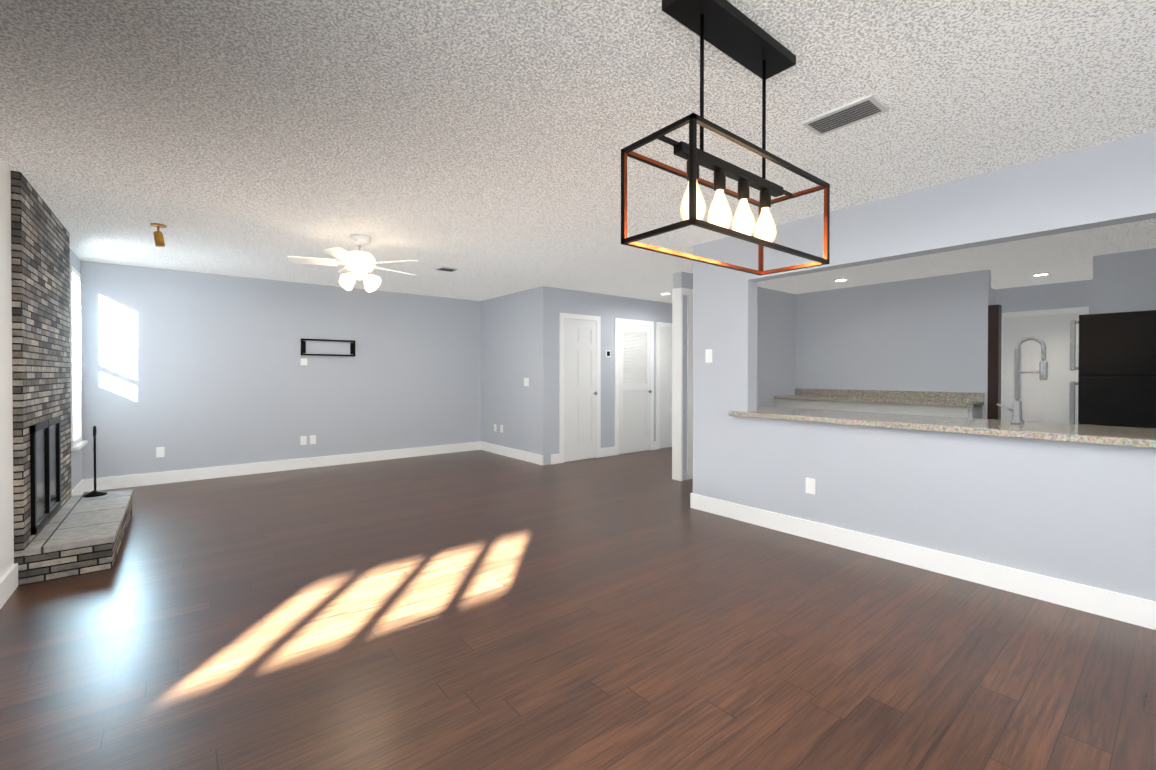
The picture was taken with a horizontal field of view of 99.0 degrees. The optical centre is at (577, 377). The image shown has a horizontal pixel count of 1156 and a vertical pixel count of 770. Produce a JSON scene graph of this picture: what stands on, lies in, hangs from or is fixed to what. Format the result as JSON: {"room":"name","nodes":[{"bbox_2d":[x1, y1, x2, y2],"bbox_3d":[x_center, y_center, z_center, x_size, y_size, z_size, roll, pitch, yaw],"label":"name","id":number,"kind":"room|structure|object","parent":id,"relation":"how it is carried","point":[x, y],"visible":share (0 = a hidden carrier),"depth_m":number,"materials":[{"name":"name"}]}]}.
{"room":"living room","nodes":[
{"label":"living room","id":0,"kind":"room"},
{"bbox_2d":[0,158,13,578],"bbox_3d":[-2.844,0.017,2.178,0.165,2.440,1.699,0,1,-39],"label":"wall","id":1,"kind":"structure","parent":0,"point":[6,493],"depth_m":2.79,"materials":[{"name":"white paint"}]},
{"bbox_2d":[0,563,17,608],"bbox_3d":[-2.774,1.169,2.244,0.016,0.135,1.699,0,1,-39],"label":"baseboard","id":2,"kind":"structure","parent":1,"relation":"attached to","point":[9,582],"depth_m":2.75,"materials":[{"name":"white wood"}]},
{"bbox_2d":[70,249,81,489],"bbox_3d":[-4.242,0.004,3.878,0.120,2.440,3.300,0,1,-39],"label":"wall","id":3,"kind":"structure","parent":0,"point":[76,456],"depth_m":4.92,"materials":[{"name":"grey paint"}]},
{"bbox_2d":[70,265,87,450],"bbox_3d":[-5.004,-0.183,4.880,0.150,1.760,0.640,0,1,-39],"label":"window","id":4,"kind":"structure","parent":3,"relation":"in","point":[77,443],"depth_m":5.07,"materials":[{"name":"white"}]},
{"bbox_2d":[73,378,76,437],"bbox_3d":[-5.004,0.313,4.885,0.004,0.598,0.474,0,1,-39],"label":"window blind","id":5,"kind":"object","parent":4,"relation":"attached to","point":[74,413],"visible":0.38,"depth_m":4.98,"materials":[{"name":"white plastic"}]},
{"bbox_2d":[72,479,87,495],"bbox_3d":[-4.794,1.151,4.681,0.016,0.135,1.330,0,1,-39],"label":"baseboard","id":6,"kind":"structure","parent":3,"relation":"attached to","point":[82,487],"depth_m":5.06,"materials":[{"name":"white"}]},
{"bbox_2d":[81,261,480,478],"bbox_3d":[-3.452,-0.017,6.709,4.900,2.440,0.120,0,1,-39],"label":"wall","id":7,"kind":"structure","parent":0,"point":[189,370],"depth_m":6.19,"materials":[{"name":"grey paint"}]},
{"bbox_2d":[156,447,164,457],"bbox_3d":[-4.737,0.851,5.600,0.072,0.116,0.006,0,1,-39],"label":"outlet","id":8,"kind":"object","parent":7,"relation":"attached to","point":[160,452],"depth_m":5.60,"materials":[{"name":"white plastic"}]},
{"bbox_2d":[88,441,479,491],"bbox_3d":[-3.409,1.136,6.665,4.660,0.135,0.016,0,1,-39],"label":"baseboard","id":9,"kind":"structure","parent":7,"relation":"attached to","point":[135,480],"depth_m":6.22,"materials":[{"name":"white"}]},
{"bbox_2d":[300,436,306,444],"bbox_3d":[-3.615,0.834,6.503,0.072,0.116,0.006,0,1,-39],"label":"outlet","id":10,"kind":"object","parent":7,"relation":"attached to","point":[303,439],"depth_m":6.50,"materials":[{"name":"white plastic"}]},
{"bbox_2d":[301,358,306,364],"bbox_3d":[-3.607,-0.201,6.501,0.080,0.090,0.006,0,1,-39],"label":"outlet","id":11,"kind":"object","parent":7,"relation":"attached to","point":[303,360],"depth_m":6.50,"materials":[{"name":"white plastic"}]},
{"bbox_2d":[310,435,315,443],"bbox_3d":[-3.529,0.834,6.572,0.072,0.116,0.006,0,1,-39],"label":"outlet","id":12,"kind":"object","parent":7,"relation":"attached to","point":[313,437],"depth_m":6.57,"materials":[{"name":"white plastic"}]},
{"bbox_2d":[301,338,354,355],"bbox_3d":[-3.368,-0.397,6.674,0.670,0.220,0.034,0,1,-39],"label":"bracket","id":13,"kind":"object","parent":7,"relation":"attached to","point":[303,347],"visible":1,"depth_m":6.64,"materials":[{"name":"black metal"}]},
{"bbox_2d":[481,286,550,464],"bbox_3d":[-0.989,-0.023,7.460,0.120,2.440,1.800,0,1,-39],"label":"wall","id":14,"kind":"structure","parent":0,"point":[515,339],"depth_m":7.23,"materials":[{"name":"grey paint"}]},
{"bbox_2d":[480,441,542,464],"bbox_3d":[-1.035,1.130,7.418,0.016,0.135,1.780,0,1,-39],"label":"baseboard","id":15,"kind":"structure","parent":14,"relation":"attached to","point":[501,450],"depth_m":7.33,"materials":[{"name":"white wood"}]},
{"bbox_2d":[524,378,528,385],"bbox_3d":[-0.737,0.070,7.047,0.006,0.120,0.120,0,1,-39],"label":"light switch","id":16,"kind":"object","parent":14,"relation":"attached to","point":[526,380],"depth_m":7.04,"materials":[{"name":"white plastic"}]},
{"bbox_2d":[0,447,1155,769],"bbox_3d":[-0.555,1.276,3.646,14.500,0.100,8.900,0,1,-39],"label":"floor","id":17,"kind":"structure","parent":0,"point":[488,611],"depth_m":2.28,"materials":[{"name":"brown wood"}]},
{"bbox_2d":[11,171,71,585],"bbox_3d":[-3.829,0.007,3.530,0.085,2.439,1.640,0,1,-39],"label":"chimney column","id":18,"kind":"structure","parent":17,"relation":"on","point":[40,278],"depth_m":3.18,"materials":[{"name":"grey brick"}]},
{"bbox_2d":[30,416,60,534],"bbox_3d":[-3.646,0.638,3.393,0.021,0.680,0.850,0,1,-39],"label":"frame","id":19,"kind":"object","parent":18,"relation":"attached to","point":[45,457],"visible":1,"depth_m":3.34,"materials":[{"name":"black metal"}]},
{"bbox_2d":[24,498,131,584],"bbox_3d":[-3.648,1.141,3.684,0.379,0.170,1.640,0,1,-39],"label":"base","id":20,"kind":"object","parent":17,"relation":"on","point":[42,567],"visible":0.5,"depth_m":3.06,"materials":[{"name":"grey brick"}]},
{"bbox_2d":[24,489,133,555],"bbox_3d":[-3.643,1.035,3.688,0.392,0.042,1.656,0,1,-39],"label":"hearth slab","id":21,"kind":"object","parent":20,"relation":"on","point":[77,521],"visible":0.96,"depth_m":3.42,"materials":[{"name":"stone"}]},
{"bbox_2d":[83,426,106,497],"bbox_3d":[-4.121,0.711,4.212,0.150,0.597,0.150,0,1,-39],"label":"stand","id":22,"kind":"object","parent":21,"relation":"on","point":[95,493],"visible":1,"depth_m":4.21,"materials":[{"name":"black metal"}]},
{"bbox_2d":[775,400,983,418],"bbox_3d":[3.738,0.760,6.378,0.579,0.890,2.218,0,1,-39],"label":"base cabinet","id":23,"kind":"object","parent":17,"relation":"on","point":[910,409],"depth_m":5.95,"materials":[{"name":"white"}]},
{"bbox_2d":[774,396,983,407],"bbox_3d":[3.729,0.295,6.355,0.619,0.040,2.238,0,1,-39],"label":"countertop","id":24,"kind":"structure","parent":23,"relation":"on","point":[845,399],"depth_m":6.01,"materials":[{"name":"beige stone"}]},
{"bbox_2d":[1069,310,1155,428],"bbox_3d":[5.119,0.319,4.412,0.850,1.778,0.948,0,1,-39],"label":"refrigerator","id":25,"kind":"object","parent":17,"relation":"on","point":[1116,369],"visible":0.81,"depth_m":4.34,"materials":[{"name":"black metal"}]},
{"bbox_3d":[2.700,0.784,3.252,0.558,0.890,3.590,0,1,-39],"label":"cabinet","id":26,"kind":"object","parent":17,"relation":"on","visible":0},
{"bbox_2d":[729,406,1155,447],"bbox_3d":[2.639,0.319,3.200,0.795,0.039,3.590,0,1,-39],"label":"countertop","id":27,"kind":"structure","parent":26,"relation":"on","point":[1117,435],"depth_m":3.08,"materials":[{"name":"beige stone"}]},
{"bbox_2d":[967,405,974,420],"bbox_3d":[2.686,0.243,3.385,0.092,0.109,0.044,0,1,-39],"label":"soap pump","id":28,"kind":"object","parent":27,"relation":"on","point":[970,418],"visible":1,"depth_m":3.39,"materials":[{"name":"silver metal"}]},
{"bbox_2d":[997,336,1047,423],"bbox_3d":[2.856,0.020,3.179,0.068,0.558,0.247,0,1,-39],"label":"kitchen faucet","id":29,"kind":"object","parent":27,"relation":"on","point":[1016,410],"visible":1,"depth_m":3.18,"materials":[{"name":"silver metal"}]},
{"bbox_2d":[0,0,1155,302],"bbox_3d":[-0.555,-1.264,3.627,14.500,0.100,8.900,0,1,-39],"label":"ceiling","id":30,"kind":"structure","parent":0,"point":[478,144],"depth_m":2.33,"materials":[{"name":"white paint"}]},
{"bbox_2d":[150,223,166,246],"bbox_3d":[-3.352,-1.129,3.944,0.100,0.173,0.100,0,1,-39],"label":"ceiling spotlight","id":31,"kind":"object","parent":30,"relation":"attached to","point":[158,238],"visible":1,"depth_m":3.93,"materials":[{"name":"brown metal"}]},
{"bbox_2d":[288,234,417,291],"bbox_3d":[-1.913,-0.989,4.314,1.058,0.460,1.011,0,1,-39],"label":"ceiling fan","id":32,"kind":"object","parent":30,"relation":"hanging from","point":[359,264],"visible":1,"depth_m":4.20,"materials":[{"name":"white"}]},
{"bbox_2d":[435,266,457,271],"bbox_3d":[-1.490,-1.222,5.602,0.200,0.014,0.170,0,1,-39],"label":"ceiling vent","id":33,"kind":"object","parent":30,"relation":"in","point":[447,269],"visible":1,"depth_m":5.58,"materials":[{"name":"grey metal"}]},
{"bbox_2d":[621,0,829,275],"bbox_3d":[0.541,-0.812,1.711,0.810,0.774,0.285,0,1,-39],"label":"pendant chandelier","id":34,"kind":"object","parent":30,"relation":"hanging from","point":[726,27],"visible":1,"depth_m":1.65,"materials":[{"name":"black metal"}]},
{"bbox_2d":[833,278,848,281],"bbox_3d":[3.318,-1.226,6.232,0.170,0.014,0.170,0,1,-39],"label":"recessed light","id":35,"kind":"object","parent":30,"relation":"in","point":[841,279],"visible":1,"depth_m":6.18,"materials":[{"name":"white"}]},
{"bbox_2d":[801,94,888,135],"bbox_3d":[1.222,-1.196,2.269,0.185,0.014,0.305,0,1,-39],"label":"ceiling vent","id":36,"kind":"object","parent":30,"relation":"in","point":[857,110],"visible":1,"depth_m":2.25,"materials":[{"name":"grey metal"}]},
{"bbox_2d":[1032,272,1050,275],"bbox_3d":[5.521,-1.224,5.887,0.170,0.014,0.170,0,1,-39],"label":"recessed light","id":37,"kind":"object","parent":30,"relation":"in","point":[1042,274],"visible":1,"depth_m":5.86,"materials":[{"name":"white"}]},
{"bbox_2d":[551,287,671,461],"bbox_3d":[0.968,-0.027,7.956,3.550,2.440,0.120,0,1,-39],"label":"wall","id":38,"kind":"structure","parent":0,"point":[608,309],"depth_m":7.42,"materials":[{"name":"grey paint"}]},
{"bbox_2d":[559,313,600,462],"bbox_3d":[0.038,0.150,7.119,0.750,2.100,0.020,0,1,-39],"label":"door frame","id":39,"kind":"structure","parent":38,"relation":"attached to","point":[562,316],"depth_m":6.92,"materials":[{"name":"white wood"}]},
{"bbox_2d":[564,318,596,461],"bbox_3d":[0.060,0.181,7.092,0.602,2.014,0.088,0,1,-39],"label":"hall door","id":40,"kind":"structure","parent":38,"relation":"in","point":[580,389],"depth_m":7.10,"materials":[{"name":"white wood"}]},
{"bbox_2d":[605,350,610,356],"bbox_3d":[0.453,-0.353,7.445,0.090,0.100,0.026,0,1,-39],"label":"thermostat","id":41,"kind":"object","parent":38,"relation":"attached to","point":[607,353],"visible":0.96,"depth_m":7.43,"materials":[{"name":"white plastic"}]},
{"bbox_2d":[601,446,614,456],"bbox_3d":[0.446,1.130,7.457,0.300,0.135,0.016,0,1,-39],"label":"baseboard","id":42,"kind":"structure","parent":38,"relation":"attached to","point":[608,451],"depth_m":7.45,"materials":[{"name":"white wood"}]},
{"bbox_2d":[614,318,653,454],"bbox_3d":[0.899,0.144,7.812,0.860,2.100,0.020,0,1,-39],"label":"door frame","id":43,"kind":"structure","parent":38,"relation":"attached to","point":[616,379],"depth_m":7.58,"materials":[{"name":"white wood"}]},
{"bbox_2d":[619,323,651,453],"bbox_3d":[0.921,0.176,7.785,0.712,2.014,0.088,0,1,-39],"label":"hall door","id":44,"kind":"structure","parent":38,"relation":"in","point":[635,391],"depth_m":7.81,"materials":[{"name":"white wood"}]},
{"bbox_2d":[656,322,671,449],"bbox_3d":[1.608,0.140,8.383,0.820,2.100,0.020,0,1,-39],"label":"door frame","id":45,"kind":"structure","parent":38,"relation":"attached to","point":[660,324],"depth_m":8.14,"materials":[{"name":"white wood"}]},
{"bbox_2d":[660,327,671,447],"bbox_3d":[1.629,0.171,8.356,0.672,2.014,0.088,0,1,-39],"label":"hall door","id":46,"kind":"structure","parent":38,"relation":"in","point":[665,387],"depth_m":8.27,"materials":[{"name":"white wood"}]},
{"bbox_2d":[674,272,795,479],"bbox_3d":[2.246,-0.017,6.675,2.765,2.440,0.120,0,1,-39],"label":"wall","id":47,"kind":"structure","parent":0,"point":[776,333],"depth_m":6.98,"materials":[{"name":"grey paint"}]},
{"bbox_2d":[672,287,692,480],"bbox_3d":[1.274,0.084,5.880,0.298,2.250,0.140,0,1,-39],"label":"door frame","id":48,"kind":"structure","parent":47,"relation":"attached to","point":[677,382],"depth_m":5.81,"materials":[{"name":"white wood"}]},
{"bbox_2d":[693,131,1155,601],"bbox_3d":[2.342,0.010,3.132,0.140,2.440,3.880,0,1,-39],"label":"wall","id":49,"kind":"structure","parent":0,"point":[1080,513],"depth_m":3.09,"materials":[{"name":"grey paint"}]},
{"bbox_2d":[705,349,711,362],"bbox_3d":[1.181,-0.190,4.455,0.005,0.120,0.072,0,1,-39],"label":"light switch","id":50,"kind":"object","parent":49,"relation":"attached to","point":[708,352],"depth_m":4.46,"materials":[{"name":"white plastic"}]},
{"bbox_2d":[805,478,814,494],"bbox_3d":[1.761,0.825,3.743,0.005,0.116,0.072,0,1,-39],"label":"outlet","id":51,"kind":"object","parent":49,"relation":"attached to","point":[810,482],"depth_m":3.74,"materials":[{"name":"white plastic"}]},
{"bbox_2d":[690,493,1155,629],"bbox_3d":[2.288,1.163,3.107,0.046,0.135,3.896,0,1,-39],"label":"baseboard","id":52,"kind":"structure","parent":49,"relation":"attached to","point":[1117,606],"depth_m":3.02,"materials":[{"name":"white wood"}]},
{"bbox_2d":[795,248,1155,418],"bbox_3d":[4.788,-0.009,5.627,0.120,2.440,4.700,0,1,-39],"label":"wall","id":53,"kind":"structure","parent":0,"point":[930,334],"depth_m":6.20,"materials":[{"name":"grey paint"}]},
{"bbox_2d":[794,388,983,399],"bbox_3d":[3.963,0.224,6.542,0.019,0.100,2.238,0,1,-39],"label":"backsplash","id":54,"kind":"structure","parent":53,"relation":"attached to","point":[798,391],"depth_m":6.33,"materials":[{"name":"beige stone"}]},
{"bbox_2d":[987,304,1001,419],"bbox_3d":[4.765,0.196,5.651,0.137,2.030,0.094,0,1,-39],"label":"door frame","id":55,"kind":"structure","parent":53,"relation":"attached to","point":[994,355],"depth_m":5.61,"materials":[{"name":"brown wood"}]},
{"bbox_2d":[991,288,994,304],"bbox_3d":[5.258,-0.016,6.558,1.780,2.440,0.120,0,1,-39],"label":"wall","id":56,"kind":"structure","parent":0,"point":[992,296],"depth_m":6.91,"materials":[{"name":"grey paint"}]},
{"bbox_2d":[995,279,1092,313],"bbox_3d":[6.293,-0.016,6.595,0.120,2.440,1.120,0,1,-39],"label":"wall","id":57,"kind":"structure","parent":0,"point":[1073,294],"depth_m":6.56,"materials":[{"name":"grey paint"}]},
{"bbox_2d":[1003,313,1080,423],"bbox_3d":[6.189,0.182,6.615,0.016,2.018,0.760,0,1,-39],"label":"pantry door","id":58,"kind":"structure","parent":57,"relation":"in","point":[1047,400],"depth_m":6.60,"materials":[{"name":"white wood"}]},
{"bbox_2d":[1001,306,1088,419],"bbox_3d":[6.189,0.153,6.615,0.020,2.100,0.900,0,1,-39],"label":"door frame","id":59,"kind":"structure","parent":57,"relation":"attached to","point":[1083,310],"depth_m":6.67,"materials":[{"name":"white wood"}]}
]}

